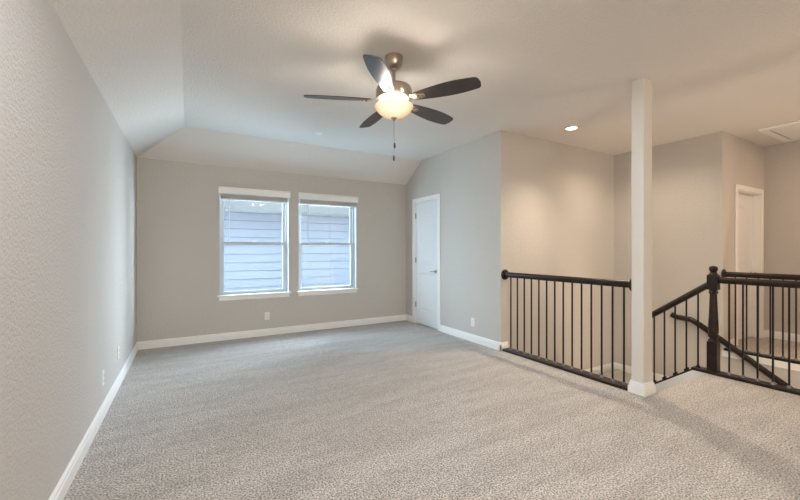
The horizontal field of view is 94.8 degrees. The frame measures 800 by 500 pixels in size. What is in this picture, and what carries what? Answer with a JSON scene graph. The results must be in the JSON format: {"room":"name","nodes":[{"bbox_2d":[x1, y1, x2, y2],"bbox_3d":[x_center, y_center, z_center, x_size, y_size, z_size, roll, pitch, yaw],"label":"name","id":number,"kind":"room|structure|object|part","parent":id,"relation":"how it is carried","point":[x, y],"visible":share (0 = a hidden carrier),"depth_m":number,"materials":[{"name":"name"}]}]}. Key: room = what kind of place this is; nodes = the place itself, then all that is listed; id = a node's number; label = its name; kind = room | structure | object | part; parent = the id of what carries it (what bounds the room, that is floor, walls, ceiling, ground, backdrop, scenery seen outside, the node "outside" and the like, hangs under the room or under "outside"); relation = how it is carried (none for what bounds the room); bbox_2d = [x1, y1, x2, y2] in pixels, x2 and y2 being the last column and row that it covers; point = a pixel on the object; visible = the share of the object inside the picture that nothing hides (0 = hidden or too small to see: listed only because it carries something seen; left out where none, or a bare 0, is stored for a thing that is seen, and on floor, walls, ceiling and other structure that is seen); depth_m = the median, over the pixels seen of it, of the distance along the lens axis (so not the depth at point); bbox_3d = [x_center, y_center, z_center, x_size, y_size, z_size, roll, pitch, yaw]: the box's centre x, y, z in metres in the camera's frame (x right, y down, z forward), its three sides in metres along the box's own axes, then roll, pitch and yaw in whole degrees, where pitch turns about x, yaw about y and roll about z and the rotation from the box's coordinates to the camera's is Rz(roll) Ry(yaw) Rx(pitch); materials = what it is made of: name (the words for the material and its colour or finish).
{"room":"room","nodes":[
{"label":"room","id":0,"kind":"room"},
{"bbox_2d":[0,0,136,499],"bbox_3d":[-1.124,0.166,0.686,0.130,2.710,9.369,0,0,-30],"label":"wall","id":1,"kind":"structure","parent":0,"point":[68,169],"depth_m":1.77,"materials":[{"name":"grey paint"}]},
{"bbox_2d":[48,342,137,499],"bbox_3d":[-1.061,1.220,0.722,0.016,0.102,9.109,0,0,-30],"label":"baseboard","id":2,"kind":"structure","parent":1,"relation":"attached to","point":[67,477],"depth_m":2.34,"materials":[{"name":"white paint"}]},
{"bbox_2d":[102,369,103,386],"bbox_3d":[-2.262,0.978,2.806,0.010,0.115,0.070,0,0,-30],"label":"wall outlet","id":3,"kind":"object","parent":1,"relation":"attached to","point":[103,369],"visible":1,"depth_m":2.79,"materials":[{"name":"white plastic"}]},
{"bbox_2d":[137,157,405,341],"bbox_3d":[-1.658,0.146,5.735,4.233,2.750,0.180,0,0,-30],"label":"wall","id":4,"kind":"structure","parent":0,"point":[178,202],"depth_m":5.13,"materials":[{"name":"grey paint"}]},
{"bbox_2d":[217,194,290,300],"bbox_3d":[-2.135,-0.070,5.421,1.009,1.581,0.180,0,0,-30],"label":"window","id":5,"kind":"structure","parent":4,"relation":"in","point":[265,293],"depth_m":5.41,"materials":[{"name":"white plastic"}]},
{"bbox_3d":[-2.171,-0.445,5.483,0.885,0.761,0.028,0,0,-30],"label":"sash","id":6,"kind":"part","parent":5,"relation":"part of","materials":[{"name":"clear plastic"}]},
{"bbox_3d":[-2.156,0.258,5.456,0.885,0.745,0.030,0,0,-30],"label":"sash","id":7,"kind":"part","parent":5,"relation":"part of","materials":[{"name":"clear plastic"}]},
{"bbox_2d":[218,186,289,244],"bbox_3d":[-2.097,-0.473,5.355,0.977,0.808,0.074,0,0,-30],"label":"window blind","id":8,"kind":"object","parent":5,"relation":"attached to","point":[227,193],"visible":1,"depth_m":5.30,"materials":[{"name":"white paint"}]},
{"bbox_3d":[-2.103,-0.710,5.365,0.917,0.017,0.050,0,0,-30],"label":"rail","id":9,"kind":"part","parent":8,"relation":"part of","materials":[{"name":"white paint"}]},
{"bbox_3d":[-2.120,0.653,5.395,1.009,0.020,0.120,0,0,-30],"label":"sill","id":10,"kind":"part","parent":5,"relation":"part of","materials":[{"name":"white paint"}]},
{"bbox_2d":[265,312,269,319],"bbox_3d":[-1.967,0.983,5.448,0.070,0.115,0.010,0,0,-30],"label":"wall outlet","id":11,"kind":"object","parent":4,"relation":"attached to","point":[267,314],"visible":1,"depth_m":5.45,"materials":[{"name":"white plastic"}]},
{"bbox_2d":[138,314,405,349],"bbox_3d":[-1.609,1.220,5.650,3.973,0.102,0.016,0,0,-30],"label":"baseboard","id":12,"kind":"structure","parent":4,"relation":"attached to","point":[159,343],"depth_m":5.39,"materials":[{"name":"white paint"}]},
{"bbox_2d":[297,199,358,295],"bbox_3d":[-1.176,-0.070,5.972,1.021,1.581,0.180,0,0,-30],"label":"window","id":13,"kind":"structure","parent":4,"relation":"in","point":[323,290],"depth_m":6.02,"materials":[{"name":"white plastic"}]},
{"bbox_3d":[-1.212,-0.445,6.034,0.897,0.761,0.028,0,0,-30],"label":"sash","id":14,"kind":"part","parent":13,"relation":"part of","materials":[{"name":"clear plastic"}]},
{"bbox_3d":[-1.196,0.258,6.007,0.897,0.745,0.030,0,0,-30],"label":"sash","id":15,"kind":"part","parent":13,"relation":"part of","materials":[{"name":"clear plastic"}]},
{"bbox_2d":[298,192,357,244],"bbox_3d":[-1.138,-0.473,5.906,0.989,0.808,0.074,0,0,-30],"label":"window blind","id":16,"kind":"object","parent":13,"relation":"attached to","point":[307,199],"visible":1,"depth_m":5.85,"materials":[{"name":"white paint"}]},
{"bbox_3d":[-1.144,-0.710,5.916,0.929,0.017,0.050,0,0,-30],"label":"rail","id":17,"kind":"part","parent":16,"relation":"part of","materials":[{"name":"white paint"}]},
{"bbox_3d":[-1.161,0.653,5.946,1.021,0.020,0.120,0,0,-30],"label":"sill","id":18,"kind":"part","parent":13,"relation":"part of","materials":[{"name":"white paint"}]},
{"bbox_2d":[49,0,799,184],"bbox_3d":[2.248,-1.333,2.697,8.250,0.581,9.498,0,0,-30],"label":"ceiling","id":19,"kind":"structure","parent":0,"point":[209,82],"depth_m":3.02,"materials":[{"name":"white paint"}]},
{"bbox_2d":[303,52,480,160],"bbox_3d":[-0.056,-1.097,2.923,1.318,0.812,1.290,0,0,-30],"label":"ceiling fan","id":20,"kind":"object","parent":19,"relation":"hanging from","point":[394,97],"visible":1,"depth_m":2.77,"materials":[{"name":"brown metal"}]},
{"bbox_3d":[-0.476,-1.162,2.824,0.515,0.039,0.144,0,0,-7],"label":"blade","id":21,"kind":"part","parent":20,"relation":"part of","materials":[{"name":"brown wood"}]},
{"bbox_3d":[-0.233,-1.162,3.270,0.144,0.039,0.515,0,0,-25],"label":"blade","id":22,"kind":"part","parent":20,"relation":"part of","materials":[{"name":"brown wood"}]},
{"bbox_3d":[-0.127,-1.162,2.454,0.144,0.039,0.515,0,0,11],"label":"blade","id":23,"kind":"part","parent":20,"relation":"part of","materials":[{"name":"brown wood"}]},
{"bbox_3d":[-0.047,-1.073,2.879,0.302,0.096,0.302,0,0,-30],"label":"lamp shade","id":24,"kind":"part","parent":20,"relation":"part of","materials":[{"name":"white glass"}]},
{"bbox_3d":[0.267,-1.162,3.176,0.515,0.039,0.144,0,0,-43],"label":"blade","id":25,"kind":"part","parent":20,"relation":"part of","materials":[{"name":"brown wood"}]},
{"bbox_3d":[0.332,-1.162,2.672,0.515,0.039,0.144,0,0,29],"label":"blade","id":26,"kind":"part","parent":20,"relation":"part of","materials":[{"name":"brown wood"}]},
{"bbox_2d":[563,125,579,130],"bbox_3d":[2.120,-1.499,4.551,0.194,0.008,0.194,0,0,-30],"label":"recessed light","id":27,"kind":"object","parent":19,"relation":"in","point":[575,127],"visible":1,"depth_m":4.55,"materials":[{"name":"white plastic"}]},
{"bbox_2d":[758,121,799,141],"bbox_3d":[5.059,-1.493,4.575,0.970,0.020,0.635,0,0,-30],"label":"attic hatch","id":28,"kind":"object","parent":19,"relation":"attached to","point":[787,132],"visible":1,"depth_m":4.64,"materials":[{"name":"white paint"}]},
{"bbox_3d":[5.059,-1.495,4.573,0.806,0.011,0.467,0,0,-30],"label":"hatch panel","id":29,"kind":"part","parent":28,"relation":"part of","materials":[{"name":"white paint"}]},
{"bbox_2d":[63,320,799,499],"bbox_3d":[2.338,1.396,2.675,8.116,0.250,9.369,0,0,-30],"label":"floor","id":30,"kind":"structure","parent":0,"point":[396,410],"depth_m":2.62,"materials":[{"name":"beige carpet"}]},
{"bbox_2d":[501,269,630,390],"bbox_3d":[1.716,0.760,3.988,0.132,1.021,1.561,0,0,-30],"label":"guard railing","id":31,"kind":"object","parent":30,"relation":"on","point":[505,274],"visible":0.94,"depth_m":3.84,"materials":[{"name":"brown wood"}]},
{"bbox_3d":[1.721,1.257,3.981,0.124,0.028,1.544,0,0,-30],"label":"shoe plate","id":32,"kind":"part","parent":31,"relation":"part of","materials":[{"name":"brown wood"}]},
{"bbox_3d":[1.716,0.314,3.988,0.062,0.063,1.561,0,0,-30],"label":"handrail","id":33,"kind":"part","parent":31,"relation":"part of","materials":[{"name":"brown wood"}]},
{"bbox_2d":[628,77,655,396],"bbox_3d":[2.152,-0.116,3.278,0.185,2.774,0.143,0,0,-30],"label":"support column","id":34,"kind":"structure","parent":30,"relation":"on","point":[641,383],"depth_m":3.23,"materials":[{"name":"grey paint"}]},
{"bbox_3d":[2.152,1.217,3.278,0.185,0.108,0.143,0,0,-30],"label":"trim","id":35,"kind":"part","parent":34,"relation":"part of","materials":[{"name":"white paint"}]},
{"bbox_2d":[691,277,799,395],"bbox_3d":[4.021,0.774,2.365,0.116,0.993,3.595,0,0,-30],"label":"guard railing","id":36,"kind":"object","parent":30,"relation":"on","point":[723,280],"visible":0.99,"depth_m":3.48,"materials":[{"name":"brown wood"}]},
{"bbox_2d":[707,266,719,372],"bbox_3d":[3.212,0.705,3.773,0.092,1.076,0.092,0,0,-30],"label":"newel post","id":37,"kind":"object","parent":36,"relation":"on","point":[713,344],"visible":1,"depth_m":3.75,"materials":[{"name":"brown wood"}]},
{"bbox_3d":[4.021,1.257,2.365,0.116,0.028,3.595,0,0,-30],"label":"shoe plate","id":38,"kind":"part","parent":36,"relation":"part of","materials":[{"name":"brown wood"}]},
{"bbox_3d":[4.076,0.309,2.270,0.062,0.063,3.377,0,0,-30],"label":"handrail","id":39,"kind":"part","parent":36,"relation":"part of","materials":[{"name":"brown wood"}]},
{"bbox_2d":[721,269,799,363],"bbox_3d":[5.051,0.759,3.052,0.132,1.024,3.762,0,0,-30],"label":"guard railing","id":40,"kind":"object","parent":30,"relation":"on","point":[724,273],"visible":0.8,"depth_m":4.30,"materials":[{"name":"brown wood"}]},
{"bbox_3d":[5.055,1.257,3.045,0.090,0.028,3.745,0,0,-30],"label":"shoe plate","id":41,"kind":"part","parent":40,"relation":"part of","materials":[{"name":"brown wood"}]},
{"bbox_3d":[5.051,0.311,3.052,0.062,0.063,3.762,0,0,-30],"label":"handrail","id":42,"kind":"part","parent":40,"relation":"part of","materials":[{"name":"brown wood"}]},
{"bbox_2d":[406,130,507,341],"bbox_3d":[0.744,1.374,5.671,0.130,5.794,2.325,0,0,-30],"label":"wall","id":43,"kind":"structure","parent":0,"point":[471,178],"depth_m":5.13,"materials":[{"name":"grey paint"}]},
{"bbox_2d":[412,193,440,330],"bbox_3d":[0.470,0.197,6.110,0.168,2.147,0.816,0,0,-30],"label":"door","id":44,"kind":"structure","parent":43,"relation":"in","point":[426,211],"depth_m":6.10,"materials":[{"name":"white paint"}]},
{"bbox_3d":[0.458,0.229,6.098,0.035,2.055,0.646,0,0,-30],"label":"panel","id":45,"kind":"part","parent":44,"relation":"part of","materials":[{"name":"white paint"}]},
{"bbox_2d":[406,314,508,350],"bbox_3d":[0.737,1.220,5.657,0.136,0.102,2.341,0,0,-30],"label":"baseboard","id":46,"kind":"structure","parent":43,"relation":"attached to","point":[483,341],"depth_m":5.06,"materials":[{"name":"white paint"}]},
{"bbox_2d":[471,317,474,326],"bbox_3d":[1.004,0.999,5.080,0.010,0.115,0.070,0,0,-30],"label":"wall outlet","id":47,"kind":"object","parent":43,"relation":"attached to","point":[472,319],"visible":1,"depth_m":5.07,"materials":[{"name":"white plastic"}]},
{"bbox_2d":[508,132,613,369],"bbox_3d":[2.417,1.374,5.366,2.466,5.794,0.130,0,0,-30],"label":"wall","id":48,"kind":"structure","parent":0,"point":[561,196],"depth_m":5.23,"materials":[{"name":"grey paint"}]},
{"bbox_2d":[585,362,668,380],"bbox_3d":[2.675,1.840,4.785,2.336,0.102,1.134,0,0,-30],"label":"baseboard","id":49,"kind":"structure","parent":48,"relation":"attached to","point":[618,366],"depth_m":5.65,"materials":[{"name":"white paint"}]},
{"bbox_2d":[598,369,656,383],"bbox_3d":[2.644,1.991,4.839,2.596,0.200,1.269,0,0,-30],"label":"floor","id":50,"kind":"structure","parent":0,"point":[618,375],"depth_m":5.53,"materials":[{"name":"beige carpet"}]},
{"bbox_2d":[655,370,706,392],"bbox_3d":[2.562,1.721,3.826,1.185,0.900,0.740,0,0,-30],"label":"flight","id":51,"kind":"object","parent":50,"relation":"on","point":[692,374],"visible":0.07,"depth_m":4.00,"materials":[{"name":"beige carpet"}]},
{"bbox_2d":[652,282,706,383],"bbox_3d":[3.017,1.013,4.114,0.070,1.369,0.695,0,0,-30],"label":"stair railing","id":52,"kind":"object","parent":51,"relation":"on","point":[703,287],"visible":0.75,"depth_m":4.04,"materials":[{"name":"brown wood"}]},
{"bbox_3d":[2.981,1.485,4.177,0.070,0.426,0.550,0,0,-30],"label":"shoe plate","id":53,"kind":"part","parent":52,"relation":"part of","materials":[{"name":"brown wood"}]},
{"bbox_3d":[3.022,0.615,4.105,0.062,0.572,0.675,0,0,-30],"label":"handrail","id":54,"kind":"part","parent":52,"relation":"part of","materials":[{"name":"brown wood"}]},
{"bbox_2d":[614,131,799,388],"bbox_3d":[4.740,1.374,3.665,0.130,5.794,5.134,0,0,-30],"label":"wall","id":55,"kind":"structure","parent":0,"point":[689,176],"depth_m":5.07,"materials":[{"name":"grey paint"}]},
{"bbox_2d":[670,312,792,387],"bbox_3d":[4.564,1.899,3.743,0.098,2.067,3.185,0,0,-30],"label":"wall handrail","id":56,"kind":"object","parent":55,"relation":"attached to","point":[765,371],"visible":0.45,"depth_m":4.47,"materials":[{"name":"brown wood"}]},
{"bbox_2d":[722,350,799,370],"bbox_3d":[5.014,1.308,3.031,0.026,0.075,3.762,0,0,-30],"label":"trim","id":57,"kind":"structure","parent":55,"relation":"attached to","point":[766,361],"depth_m":4.28,"materials":[{"name":"white paint"}]},
{"bbox_2d":[727,133,763,339],"bbox_3d":[4.784,-0.126,5.143,1.417,2.794,0.130,0,0,-30],"label":"wall","id":58,"kind":"structure","parent":0,"point":[745,158],"depth_m":4.85,"materials":[{"name":"grey paint"}]},
{"bbox_2d":[735,184,763,345],"bbox_3d":[4.807,0.202,5.147,0.967,2.137,0.146,0,0,-30],"label":"door","id":59,"kind":"structure","parent":58,"relation":"in","point":[749,201],"depth_m":5.30,"materials":[{"name":"white paint"}]},
{"bbox_3d":[4.785,0.236,5.187,0.805,2.045,0.035,0,0,-30],"label":"panel","id":60,"kind":"part","parent":59,"relation":"part of","materials":[{"name":"white paint"}]},
{"bbox_2d":[764,140,799,334],"bbox_3d":[6.754,-0.126,3.004,0.130,2.794,5.542,0,0,-30],"label":"wall","id":61,"kind":"structure","parent":0,"point":[781,161],"depth_m":5.21,"materials":[{"name":"grey paint"}]},
{"bbox_2d":[722,330,799,349],"bbox_3d":[6.051,1.220,2.675,1.417,0.102,5.412,0,0,-30],"label":"baseboard","id":62,"kind":"structure","parent":61,"relation":"attached to","point":[777,335],"depth_m":5.17,"materials":[{"name":"white paint"}]},
{"label":"outside","id":63,"kind":"structure","parent":0,"visible":0},
{"bbox_3d":[-11.433,4.571,19.905,60.000,0.200,34.091,0,0,-30],"label":"ground","id":64,"kind":"structure","parent":63,"visible":0},
{"bbox_2d":[224,200,349,290],"bbox_3d":[-3.347,0.797,9.241,6.500,7.353,3.640,0,0,-30],"label":"house","id":65,"kind":"structure","parent":64,"relation":"on","point":[246,267],"depth_m":8.26,"materials":[{"name":"grey"}]}
]}

